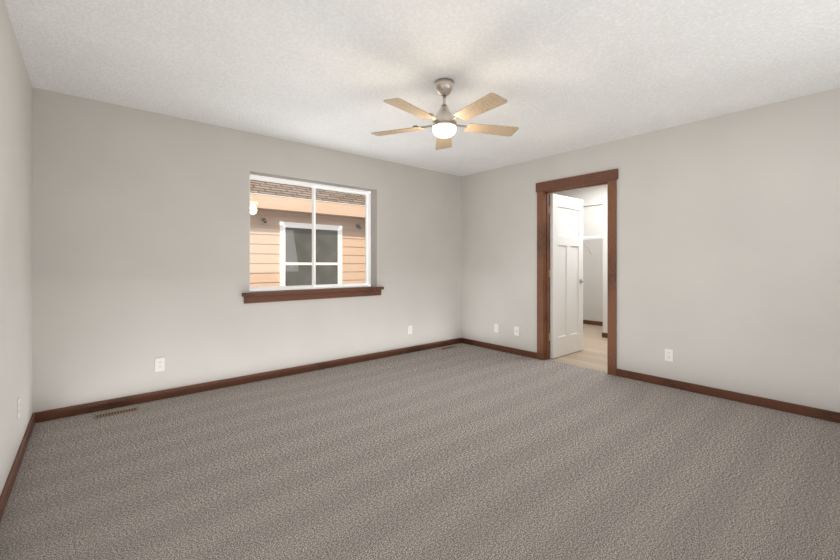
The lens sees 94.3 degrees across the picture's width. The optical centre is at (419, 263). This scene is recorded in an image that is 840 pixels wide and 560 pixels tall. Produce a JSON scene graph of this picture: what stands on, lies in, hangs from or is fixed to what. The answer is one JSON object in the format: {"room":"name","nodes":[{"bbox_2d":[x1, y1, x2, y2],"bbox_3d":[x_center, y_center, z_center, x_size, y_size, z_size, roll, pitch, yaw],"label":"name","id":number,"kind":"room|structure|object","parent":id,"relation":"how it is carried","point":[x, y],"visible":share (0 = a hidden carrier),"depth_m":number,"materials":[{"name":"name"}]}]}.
{"room":"bedroom","nodes":[
{"label":"bedroom","id":0,"kind":"room"},
{"bbox_2d":[0,0,32,495],"bbox_3d":[-1.396,-0.065,0.994,0.200,2.460,5.100,0,0,-40],"label":"wall","id":1,"kind":"structure","parent":0,"point":[16,235],"depth_m":2.18,"materials":[{"name":"paint"}]},
{"bbox_2d":[17,397,19,419],"bbox_3d":[-2.350,0.845,2.283,0.006,0.115,0.070,0,0,-40],"label":"electrical outlet","id":2,"kind":"object","parent":1,"relation":"attached to","point":[18,408],"visible":1,"depth_m":2.26,"materials":[{"name":"white plastic"}]},
{"bbox_2d":[0,412,39,521],"bbox_3d":[-1.314,1.127,1.063,0.015,0.076,4.700,0,0,-40],"label":"baseboard","id":3,"kind":"structure","parent":1,"relation":"attached to","point":[35,418],"depth_m":2.16,"materials":[{"name":"brown wood"}]},
{"bbox_2d":[33,87,461,412],"bbox_3d":[0.085,-0.065,5.453,7.820,2.460,0.200,0,0,-40],"label":"wall","id":4,"kind":"structure","parent":0,"point":[141,240],"depth_m":3.48,"materials":[{"name":"paint"}]},
{"bbox_2d":[155,357,164,371],"bbox_3d":[-2.238,0.865,3.354,0.070,0.115,0.006,0,0,-40],"label":"electrical outlet","id":5,"kind":"object","parent":4,"relation":"attached to","point":[159,364],"visible":1,"depth_m":3.35,"materials":[{"name":"white plastic"}]},
{"bbox_2d":[40,338,459,421],"bbox_3d":[-1.094,1.127,4.316,4.490,0.076,0.015,0,0,-40],"label":"baseboard","id":6,"kind":"structure","parent":4,"relation":"attached to","point":[75,410],"depth_m":3.63,"materials":[{"name":"brown wood"}]},
{"bbox_2d":[250,174,370,291],"bbox_3d":[-1.213,-0.315,4.449,1.500,1.200,0.053,0,0,-40],"label":"window","id":7,"kind":"structure","parent":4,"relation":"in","point":[367,223],"depth_m":4.44,"materials":[{"name":"white plastic"}]},
{"bbox_2d":[242,286,383,303],"bbox_3d":[-1.135,0.333,4.356,1.650,0.104,0.190,0,0,-40],"label":"window sill","id":8,"kind":"structure","parent":4,"relation":"attached to","point":[280,295],"depth_m":4.21,"materials":[{"name":"brown wood"}]},
{"bbox_2d":[408,325,411,333],"bbox_3d":[-0.130,0.865,5.135,0.070,0.115,0.006,0,0,-40],"label":"electrical outlet","id":9,"kind":"object","parent":4,"relation":"attached to","point":[409,329],"visible":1,"depth_m":5.13,"materials":[{"name":"white plastic"}]},
{"bbox_2d":[0,343,839,559],"bbox_3d":[0.353,1.225,2.472,4.780,0.120,5.100,0,0,-40],"label":"floor","id":10,"kind":"structure","parent":0,"point":[461,451],"depth_m":2.18,"materials":[{"name":"grey carpet"}]},
{"bbox_2d":[94,407,138,418],"bbox_3d":[-2.370,1.163,3.045,0.274,0.004,0.076,0,0,-40],"label":"floor vent","id":11,"kind":"object","parent":10,"relation":"in","point":[115,413],"visible":1,"depth_m":3.03,"materials":[{"name":"brown metal"}]},
{"bbox_2d":[4,0,839,176],"bbox_3d":[1.590,-1.355,3.517,8.020,0.120,5.100,0,0,-40],"label":"ceiling","id":12,"kind":"structure","parent":0,"point":[561,76],"depth_m":2.52,"materials":[{"name":"paint"}]},
{"bbox_2d":[371,78,518,149],"bbox_3d":[0.176,-1.101,2.751,1.088,0.388,1.078,0,0,-40],"label":"fan","id":13,"kind":"object","parent":12,"relation":"hanging from","point":[444,125],"visible":1,"depth_m":2.72,"materials":[{"name":"beige wood"}]},
{"bbox_2d":[548,324,606,371],"bbox_3d":[3.416,1.225,5.060,3.240,0.120,5.100,0,0,-40],"label":"floor","id":14,"kind":"structure","parent":0,"point":[592,354],"depth_m":5.07,"materials":[{"name":"brown wood"}]},
{"bbox_2d":[550,184,606,332],"bbox_3d":[3.754,-0.065,5.280,0.100,2.460,4.600,0,0,-40],"label":"wall","id":15,"kind":"structure","parent":0,"point":[594,198],"depth_m":6.29,"materials":[{"name":"paint"}]},
{"bbox_2d":[583,320,602,325],"bbox_3d":[4.588,1.127,5.985,0.015,0.076,4.600,0,0,-40],"label":"baseboard","id":16,"kind":"structure","parent":15,"relation":"attached to","point":[599,323],"depth_m":7.47,"materials":[{"name":"brown wood"}]},
{"bbox_2d":[583,235,602,253],"bbox_3d":[3.606,-0.350,6.910,0.327,0.338,1.884,0,0,-40],"label":"wire closet shelf","id":17,"kind":"object","parent":15,"relation":"attached to","point":[599,237],"visible":0.1,"depth_m":7.18,"materials":[{"name":"white metal"}]},
{"bbox_2d":[462,87,839,412],"bbox_3d":[2.179,-0.065,4.014,0.120,2.460,4.700,0,0,-40],"label":"wall","id":18,"kind":"structure","parent":0,"point":[728,252],"depth_m":3.45,"materials":[{"name":"paint"}]},
{"bbox_2d":[494,323,498,332],"bbox_3d":[1.033,0.865,5.272,0.006,0.115,0.070,0,0,-40],"label":"electrical outlet","id":19,"kind":"object","parent":18,"relation":"attached to","point":[496,327],"visible":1,"depth_m":5.27,"materials":[{"name":"white plastic"}]},
{"bbox_2d":[460,338,536,358],"bbox_3d":[1.033,1.127,5.266,0.015,0.076,1.270,0,0,-40],"label":"baseboard","id":20,"kind":"structure","parent":18,"relation":"attached to","point":[525,353],"depth_m":5.21,"materials":[{"name":"brown wood"}]},
{"bbox_2d":[514,326,518,335],"bbox_3d":[1.243,0.865,5.018,0.012,0.115,0.070,0,0,-40],"label":"electrical outlet","id":21,"kind":"object","parent":18,"relation":"attached to","point":[516,331],"visible":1,"depth_m":5.02,"materials":[{"name":"white plastic"}]},
{"bbox_2d":[549,194,584,357],"bbox_3d":[1.884,0.147,5.010,0.796,2.020,0.135,0,0,-40],"label":"door","id":22,"kind":"structure","parent":18,"relation":"in","point":[566,277],"depth_m":4.98,"materials":[{"name":"white paint"}]},
{"bbox_2d":[536,169,617,375],"bbox_3d":[1.796,0.135,4.467,0.122,2.060,0.795,0,0,-40],"label":"door frame","id":23,"kind":"structure","parent":18,"relation":"in","point":[546,275],"depth_m":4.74,"materials":[{"name":"brown wood"}]},
{"bbox_2d":[665,349,672,361],"bbox_3d":[2.362,0.865,3.698,0.006,0.115,0.070,0,0,-40],"label":"electrical outlet","id":24,"kind":"object","parent":18,"relation":"attached to","point":[668,354],"visible":1,"depth_m":3.69,"materials":[{"name":"white plastic"}]},
{"bbox_2d":[616,368,839,422],"bbox_3d":[2.836,1.127,3.132,0.015,0.076,2.445,0,0,-40],"label":"baseboard","id":25,"kind":"structure","parent":18,"relation":"attached to","point":[827,415],"depth_m":3.30,"materials":[{"name":"brown wood"}]},
{"label":"outside","id":26,"kind":"structure","parent":0,"visible":0},
{"bbox_3d":[-4.687,1.815,11.240,28.000,0.100,14.800,0,0,-40],"label":"ground","id":27,"kind":"structure","parent":26,"visible":0},
{"bbox_2d":[250,193,364,286],"bbox_3d":[-1.835,0.240,7.866,24.000,3.050,0.635,0,0,-40],"label":"house","id":28,"kind":"structure","parent":27,"relation":"on","point":[325,248],"depth_m":7.58,"materials":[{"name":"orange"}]},
{"bbox_2d":[250,179,364,204],"bbox_3d":[-3.247,-2.453,9.537,24.000,2.512,5.000,0,0,-40],"label":"roof","id":29,"kind":"structure","parent":28,"relation":"on","point":[335,197],"depth_m":7.57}
]}

